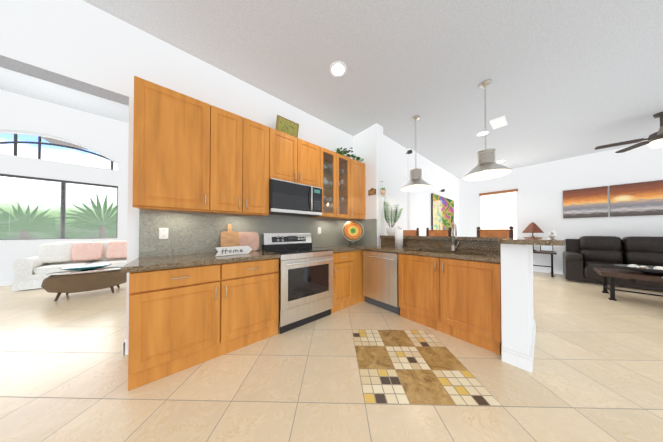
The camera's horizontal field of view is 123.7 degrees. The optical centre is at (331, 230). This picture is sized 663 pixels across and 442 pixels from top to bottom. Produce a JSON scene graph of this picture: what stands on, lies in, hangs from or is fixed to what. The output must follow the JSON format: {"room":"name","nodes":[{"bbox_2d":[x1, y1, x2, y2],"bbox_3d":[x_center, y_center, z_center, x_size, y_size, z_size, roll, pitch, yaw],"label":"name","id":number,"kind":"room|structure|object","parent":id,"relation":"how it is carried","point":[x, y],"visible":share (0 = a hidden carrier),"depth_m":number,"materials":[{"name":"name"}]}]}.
{"room":"living room and kitchen","nodes":[
{"label":"living room and kitchen","id":0,"kind":"room"},
{"bbox_2d":[0,89,128,280],"bbox_3d":[-6.728,-0.964,4.298,6.690,4.350,0.190,1,-1,-40],"label":"wall","id":1,"kind":"structure","parent":0,"point":[103,135],"depth_m":4.30,"materials":[{"name":"white paint"}]},
{"bbox_2d":[0,132,117,240],"bbox_3d":[-6.648,-1.007,4.398,1.800,2.498,0.040,1,-1,-40],"label":"window","id":2,"kind":"structure","parent":1,"relation":"in","point":[63,209],"depth_m":4.38,"materials":[{"name":"grey"}]},
{"bbox_2d":[0,174,117,240],"bbox_3d":[-6.593,-0.489,4.327,1.790,1.454,0.050,1,-1,-40],"label":"window blinds","id":3,"kind":"object","parent":2,"relation":"attached to","point":[60,226],"visible":1,"depth_m":4.27,"materials":[{"name":"grey"}]},
{"bbox_2d":[0,67,128,122],"bbox_3d":[-5.215,-3.111,2.361,6.500,0.100,4.760,1,-1,-40],"label":"ceiling","id":4,"kind":"structure","parent":0,"point":[25,85],"depth_m":4.01,"materials":[{"name":"white paint"}]},
{"bbox_2d":[0,0,352,341],"bbox_3d":[-2.785,-1.000,1.142,8.700,4.350,0.190,1,-1,-40],"label":"wall","id":5,"kind":"structure","parent":0,"point":[81,46],"depth_m":1.69,"materials":[{"name":"white paint"}]},
{"bbox_2d":[132,76,211,212],"bbox_3d":[-1.574,-0.754,1.795,0.540,1.105,0.349,1,-1,-40],"label":"upper cabinet","id":6,"kind":"object","parent":5,"relation":"attached to","point":[191,154],"depth_m":1.64,"materials":[{"name":"brown wood"}]},
{"bbox_2d":[208,105,271,215],"bbox_3d":[-1.128,-0.750,2.167,0.620,1.105,0.349,1,-1,-40],"label":"upper cabinet","id":7,"kind":"object","parent":5,"relation":"attached to","point":[241,146],"depth_m":2.02,"materials":[{"name":"brown wood"}]},
{"bbox_2d":[0,267,562,355],"bbox_3d":[-0.109,1.124,1.892,13.800,0.120,11.950,1,-1,-40],"label":"baseboard","id":8,"kind":"structure","parent":5,"relation":"attached to","point":[125,343],"depth_m":3.88,"materials":[{"name":"white"}]},
{"bbox_2d":[272,128,319,186],"bbox_3d":[-0.587,-0.971,2.621,0.790,0.653,0.349,1,-1,-40],"label":"upper cabinet","id":9,"kind":"object","parent":5,"relation":"attached to","point":[294,159],"depth_m":2.46,"materials":[{"name":"brown wood"}]},
{"bbox_2d":[276,115,298,137],"bbox_3d":[-0.654,-1.456,2.621,0.340,0.316,0.101,1,-1,-40],"label":"framed picture","id":10,"kind":"object","parent":9,"relation":"on","point":[286,126],"visible":0.63,"depth_m":2.59,"materials":[{"name":"green paper"}]},
{"bbox_2d":[269,178,321,216],"bbox_3d":[-0.545,-0.435,2.565,0.784,0.418,0.436,1,-1,-40],"label":"over-the-range microwave","id":11,"kind":"object","parent":9,"relation":"attached to","point":[287,198],"visible":0.98,"depth_m":2.40,"materials":[{"name":"grey"}]},
{"bbox_2d":[332,156,364,219],"bbox_3d":[0.361,-0.749,3.410,0.481,1.080,0.349,1,-1,-40],"label":"upper cabinet","id":12,"kind":"object","parent":5,"relation":"attached to","point":[348,174],"depth_m":3.23,"materials":[{"name":"brown wood"}]},
{"bbox_2d":[336,147,363,161],"bbox_3d":[0.289,-1.401,3.339,0.718,0.216,0.346,1,-1,-40],"label":"ivy","id":13,"kind":"object","parent":12,"relation":"on","point":[345,151],"visible":0.48,"depth_m":3.30,"materials":[{"name":"green plant"}]},
{"bbox_2d":[0,271,662,441],"bbox_3d":[-0.109,1.214,1.891,14.180,0.060,12.330,1,-1,-40],"label":"floor","id":14,"kind":"structure","parent":0,"point":[596,375],"depth_m":1.36,"materials":[{"name":"tile"}]},
{"bbox_2d":[11,241,126,290],"bbox_3d":[-5.571,0.736,4.523,2.370,0.925,0.877,1,-1,-40],"label":"sofa","id":15,"kind":"object","parent":14,"relation":"on","point":[32,272],"visible":0.56,"depth_m":4.01,"materials":[{"name":"white fabric"}]},
{"bbox_2d":[41,267,126,300],"bbox_3d":[-4.533,0.980,3.340,1.013,0.450,0.596,1,-1,-40],"label":"wicker coffee table","id":16,"kind":"object","parent":14,"relation":"on","point":[66,282],"visible":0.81,"depth_m":3.14,"materials":[{"name":"brown wood"}]},
{"bbox_2d":[59,264,111,270],"bbox_3d":[-4.585,0.712,3.326,0.600,0.080,0.408,1,-1,-40],"label":"bowl","id":17,"kind":"object","parent":16,"relation":"on","point":[84,267],"visible":1,"depth_m":3.29,"materials":[{"name":"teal ceramic"}]},
{"bbox_2d":[128,258,278,390],"bbox_3d":[-1.232,0.750,1.887,1.145,0.868,0.619,1,-1,-40],"label":"base cabinet","id":18,"kind":"object","parent":14,"relation":"on","point":[182,318],"depth_m":1.54,"materials":[{"name":"brown wood"}]},
{"bbox_2d":[121,210,360,272],"bbox_3d":[-0.517,-0.163,2.482,3.060,0.963,0.637,1,-1,-40],"label":"countertop","id":19,"kind":"structure","parent":18,"relation":"on","point":[169,239],"depth_m":2.00,"materials":[{"name":"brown stone"}]},
{"bbox_2d":[215,246,251,255],"bbox_3d":[-1.062,0.225,1.953,0.027,0.091,0.380,-1,-1,42],"label":"home sign","id":20,"kind":"object","parent":19,"relation":"on","point":[225,251],"visible":0.98,"depth_m":1.93,"materials":[{"name":"white wood"}]},
{"bbox_2d":[220,224,258,250],"bbox_3d":[-1.147,0.101,2.257,0.460,0.345,0.116,1,-1,-40],"label":"cutting boards","id":21,"kind":"object","parent":19,"relation":"on","point":[229,237],"visible":0.79,"depth_m":2.22,"materials":[{"name":"beige wood"}]},
{"bbox_2d":[342,221,363,244],"bbox_3d":[0.408,0.050,3.350,0.296,0.465,0.296,1,-1,-40],"label":"decorative plate","id":22,"kind":"object","parent":19,"relation":"on","point":[352,230],"visible":1,"depth_m":3.35,"materials":[{"name":"multicoloured"}]},
{"bbox_2d":[262,233,333,333],"bbox_3d":[-0.455,0.616,2.464,0.777,1.149,0.685,1,-1,-40],"label":"range","id":23,"kind":"object","parent":14,"relation":"on","point":[305,271],"visible":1,"depth_m":2.25,"materials":[{"name":"silver metal"}]},
{"bbox_2d":[331,250,359,312],"bbox_3d":[0.026,0.762,2.937,0.559,0.868,0.619,1,-1,-40],"label":"base cabinet","id":24,"kind":"object","parent":14,"relation":"on","point":[346,265],"depth_m":2.70,"materials":[{"name":"brown wood"}]},
{"bbox_2d":[360,250,371,301],"bbox_3d":[0.490,0.766,3.324,0.400,0.868,0.619,1,-1,-40],"label":"base cabinet","id":25,"kind":"object","parent":14,"relation":"on","point":[362,298],"depth_m":2.96,"materials":[{"name":"brown wood"}]},
{"bbox_2d":[363,250,398,307],"bbox_3d":[0.920,0.711,2.871,0.595,0.764,0.620,1,-1,-40],"label":"dishwasher","id":26,"kind":"object","parent":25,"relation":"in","point":[380,276],"visible":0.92,"depth_m":2.67,"materials":[{"name":"grey metal"}]},
{"bbox_2d":[353,219,557,261],"bbox_3d":[1.381,0.151,2.720,1.065,0.730,2.610,1,-1,-40],"label":"countertop","id":27,"kind":"structure","parent":25,"relation":"on","point":[469,247],"depth_m":2.51,"materials":[{"name":"brown stone"}]},
{"bbox_2d":[383,201,402,234],"bbox_3d":[1.127,-0.240,3.372,0.389,0.678,0.400,1,-1,-40],"label":"potted plant","id":28,"kind":"object","parent":27,"relation":"on","point":[390,230],"visible":0.98,"depth_m":3.30,"materials":[{"name":"white"}]},
{"bbox_2d":[394,226,403,247],"bbox_3d":[1.102,0.109,2.895,0.150,0.346,0.150,1,-1,-40],"label":"paper towel holder","id":29,"kind":"object","parent":27,"relation":"on","point":[398,238],"visible":1,"depth_m":2.84,"materials":[{"name":"white paper"}]},
{"bbox_2d":[450,223,458,250],"bbox_3d":[1.581,0.090,2.289,0.217,0.370,0.125,1,-1,-40],"label":"gooseneck faucet","id":30,"kind":"object","parent":27,"relation":"on","point":[453,246],"visible":1,"depth_m":2.34,"materials":[{"name":"silver metal"}]},
{"bbox_2d":[549,231,556,237],"bbox_3d":[2.102,0.042,1.685,0.150,0.074,0.050,1,-1,-40],"label":"bird figurine","id":31,"kind":"object","parent":27,"relation":"on","point":[552,234],"visible":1,"depth_m":1.66,"materials":[{"name":"white ceramic"}]},
{"bbox_2d":[400,228,418,234],"bbox_3d":[1.520,0.579,3.681,0.406,1.251,0.429,1,-1,-40],"label":"bar stool","id":32,"kind":"object","parent":14,"relation":"on","point":[411,232],"visible":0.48,"depth_m":3.74,"materials":[{"name":"brown wood"}]},
{"bbox_2d":[352,329,501,405],"bbox_3d":[0.693,1.180,1.649,1.291,0.001,1.291,1,-1,-40],"label":"inlay","id":33,"kind":"object","parent":14,"relation":"on","point":[421,367],"visible":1,"depth_m":1.47,"materials":[{"name":"tile"}]},
{"bbox_2d":[426,227,451,235],"bbox_3d":[1.888,0.574,3.240,0.406,1.251,0.429,1,-1,-40],"label":"bar stool","id":34,"kind":"object","parent":14,"relation":"on","point":[438,232],"visible":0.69,"depth_m":3.33,"materials":[{"name":"brown wood"}]},
{"bbox_2d":[476,226,513,236],"bbox_3d":[2.391,0.567,2.637,0.406,1.251,0.429,1,-1,-40],"label":"bar stool","id":35,"kind":"object","parent":14,"relation":"on","point":[497,232],"visible":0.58,"depth_m":2.73,"materials":[{"name":"brown wood"}]},
{"bbox_2d":[501,243,535,372],"bbox_3d":[1.973,0.654,1.853,0.992,1.058,0.185,1,-1,-40],"label":"half wall","id":36,"kind":"structure","parent":14,"relation":"on","point":[518,327],"depth_m":1.55,"materials":[{"name":"white paint"}]},
{"bbox_2d":[489,238,564,262],"bbox_3d":[1.643,0.193,1.493,0.105,0.229,0.390,1,-1,-40],"label":"countertop","id":37,"kind":"structure","parent":36,"relation":"on","point":[495,242],"depth_m":1.54,"materials":[{"name":"brown stone"}]},
{"bbox_2d":[533,250,556,276],"bbox_3d":[5.785,0.911,5.023,0.620,0.633,0.720,1,-1,-40],"label":"side table","id":38,"kind":"object","parent":14,"relation":"on","point":[547,252],"visible":0.48,"depth_m":4.78,"materials":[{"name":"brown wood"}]},
{"bbox_2d":[522,222,543,250],"bbox_3d":[5.769,0.182,5.083,0.480,0.825,0.416,1,-1,-40],"label":"table lamp","id":39,"kind":"object","parent":38,"relation":"on","point":[532,227],"visible":0.73,"depth_m":5.01,"materials":[{"name":"brown fabric"}]},
{"bbox_2d":[540,245,552,251],"bbox_3d":[5.910,0.499,4.878,0.230,0.181,0.080,-1,-1,40],"label":"digital photo frame","id":40,"kind":"object","parent":38,"relation":"on","point":[546,247],"visible":0.87,"depth_m":4.86,"materials":[{"name":"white plastic"}]},
{"bbox_2d":[563,236,662,290],"bbox_3d":[6.672,0.649,3.682,1.040,1.030,2.268,1,-1,-40],"label":"recliner sofa","id":41,"kind":"object","parent":14,"relation":"on","point":[583,256],"visible":0.81,"depth_m":4.02,"materials":[{"name":"black leather"}]},
{"bbox_2d":[593,267,662,300],"bbox_3d":[5.396,0.959,2.789,0.700,0.470,1.370,1,-1,-40],"label":"coffee table","id":42,"kind":"object","parent":14,"relation":"on","point":[611,273],"visible":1,"depth_m":3.02,"materials":[{"name":"brown wood"}]},
{"bbox_2d":[614,264,662,274],"bbox_3d":[5.337,0.658,2.894,0.528,0.130,0.792,1,-1,-40],"label":"bowl","id":43,"kind":"object","parent":42,"relation":"on","point":[656,270],"visible":1,"depth_m":2.94,"materials":[{"name":"grey"}]},
{"bbox_2d":[353,123,382,245],"bbox_3d":[0.724,-0.387,3.548,0.220,3.180,0.599,1,-1,-40],"label":"wall","id":44,"kind":"structure","parent":0,"point":[368,145],"depth_m":3.35,"materials":[{"name":"white paint"}]},
{"bbox_2d":[368,188,375,195],"bbox_3d":[0.762,-0.728,3.324,0.014,0.135,0.170,1,-1,-40],"label":"plaque","id":45,"kind":"object","parent":44,"relation":"attached to","point":[371,191],"visible":1,"depth_m":3.32,"materials":[{"name":"brown wood"}]},
{"bbox_2d":[380,181,386,210],"bbox_3d":[0.964,-0.626,3.285,0.148,0.556,0.113,1,-1,-40],"label":"hanging planter","id":46,"kind":"object","parent":44,"relation":"attached to","point":[383,191],"visible":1,"depth_m":3.26,"materials":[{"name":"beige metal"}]},
{"bbox_2d":[83,0,662,178],"bbox_3d":[1.477,-2.068,0.028,13.800,0.100,7.000,1,-1,-40],"label":"ceiling","id":47,"kind":"structure","parent":0,"point":[571,78],"depth_m":2.11,"materials":[{"name":"white paint"}]},
{"bbox_2d":[330,61,346,76],"bbox_3d":[0.082,-1.987,2.198,0.210,0.012,0.210,1,-1,-40],"label":"recessed light","id":48,"kind":"object","parent":47,"relation":"in","point":[338,68],"visible":1,"depth_m":2.19,"materials":[{"name":"white plastic"}]},
{"bbox_2d":[401,116,431,191],"bbox_3d":[1.487,-1.357,3.129,0.494,1.249,0.494,1,-1,-40],"label":"pendant light","id":49,"kind":"object","parent":47,"relation":"hanging from","point":[416,182],"visible":1,"depth_m":3.09,"materials":[{"name":"silver metal"}]},
{"bbox_2d":[476,130,488,136],"bbox_3d":[3.086,-1.970,3.624,0.210,0.012,0.210,1,-1,-40],"label":"recessed light","id":50,"kind":"object","parent":47,"relation":"in","point":[481,133],"visible":0.9,"depth_m":3.62,"materials":[{"name":"white"}]},
{"bbox_2d":[463,80,511,180],"bbox_3d":[2.090,-1.365,2.407,0.494,1.249,0.494,1,-1,-40],"label":"pendant light","id":51,"kind":"object","parent":47,"relation":"hanging from","point":[487,167],"visible":0.98,"depth_m":2.38,"materials":[{"name":"silver metal"}]},
{"bbox_2d":[489,115,507,129],"bbox_3d":[3.075,-1.972,3.263,0.400,0.016,0.200,1,-1,-40],"label":"ceiling vent","id":52,"kind":"object","parent":47,"relation":"in","point":[498,122],"visible":0.98,"depth_m":3.24,"materials":[{"name":"white"}]},
{"bbox_2d":[595,112,662,152],"bbox_3d":[5.554,-1.693,3.000,1.246,0.579,1.256,1,-1,-40],"label":"ceiling fan","id":53,"kind":"object","parent":47,"relation":"hanging from","point":[655,139],"visible":1,"depth_m":3.07,"materials":[{"name":"brown"}]},
{"bbox_2d":[383,134,459,235],"bbox_3d":[2.821,-0.369,5.188,5.099,3.180,0.250,1,-1,-40],"label":"wall","id":54,"kind":"structure","parent":0,"point":[398,166],"depth_m":4.28,"materials":[{"name":"white paint"}]},
{"bbox_2d":[431,193,453,229],"bbox_3d":[3.550,-0.504,5.602,1.850,1.060,0.040,1,-1,-40],"label":"painting","id":55,"kind":"object","parent":54,"relation":"attached to","point":[442,213],"visible":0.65,"depth_m":5.42,"materials":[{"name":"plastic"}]},
{"bbox_2d":[459,144,662,269],"bbox_3d":[6.930,-0.378,4.391,0.190,3.180,6.740,1,-1,-40],"label":"wall","id":56,"kind":"structure","parent":0,"point":[541,187],"depth_m":4.88,"materials":[{"name":"white paint"}]},
{"bbox_2d":[479,189,517,236],"bbox_3d":[5.544,-0.537,5.913,0.080,1.507,0.950,1,-1,-40],"label":"window blinds","id":57,"kind":"object","parent":56,"relation":"attached to","point":[498,210],"visible":0.88,"depth_m":5.89,"materials":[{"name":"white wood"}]},
{"bbox_2d":[563,186,607,217],"bbox_3d":[6.592,-0.705,4.628,0.030,0.760,0.670,1,-1,-40],"label":"framed picture","id":58,"kind":"object","parent":56,"relation":"attached to","point":[586,202],"visible":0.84,"depth_m":4.59,"materials":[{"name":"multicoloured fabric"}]},
{"bbox_2d":[610,180,662,216],"bbox_3d":[7.041,-0.711,4.090,0.030,0.760,0.670,1,-1,-40],"label":"framed picture","id":59,"kind":"object","parent":56,"relation":"attached to","point":[639,199],"visible":1,"depth_m":4.08,"materials":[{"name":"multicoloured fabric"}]},
{"label":"outside","id":60,"kind":"structure","parent":0,"visible":0},
{"bbox_2d":[0,205,70,238],"bbox_3d":[-8.691,0.207,5.073,1.789,2.026,0.408,1,-1,-40],"label":"palm tree","id":61,"kind":"object","parent":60,"point":[30,228],"depth_m":5.06,"materials":[{"name":"green plant"}]},
{"bbox_2d":[0,134,112,169],"bbox_3d":[-7.367,-2.230,5.121,2.225,0.900,0.450,1,-1,-40],"label":"frame","id":62,"kind":"object","parent":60,"point":[55,142],"visible":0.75,"depth_m":4.77,"materials":[{"name":"grey metal"}]},
{"bbox_2d":[0,133,117,238],"bbox_3d":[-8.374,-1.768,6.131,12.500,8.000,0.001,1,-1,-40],"label":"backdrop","id":63,"kind":"structure","parent":60,"point":[61,154],"depth_m":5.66,"materials":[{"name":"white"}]},
{"bbox_2d":[54,192,116,237],"bbox_3d":[-7.344,0.003,5.796,2.159,2.450,0.499,1,-1,-40],"label":"palm tree","id":64,"kind":"object","parent":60,"point":[87,222],"depth_m":5.62,"materials":[{"name":"green plant"}]}
]}

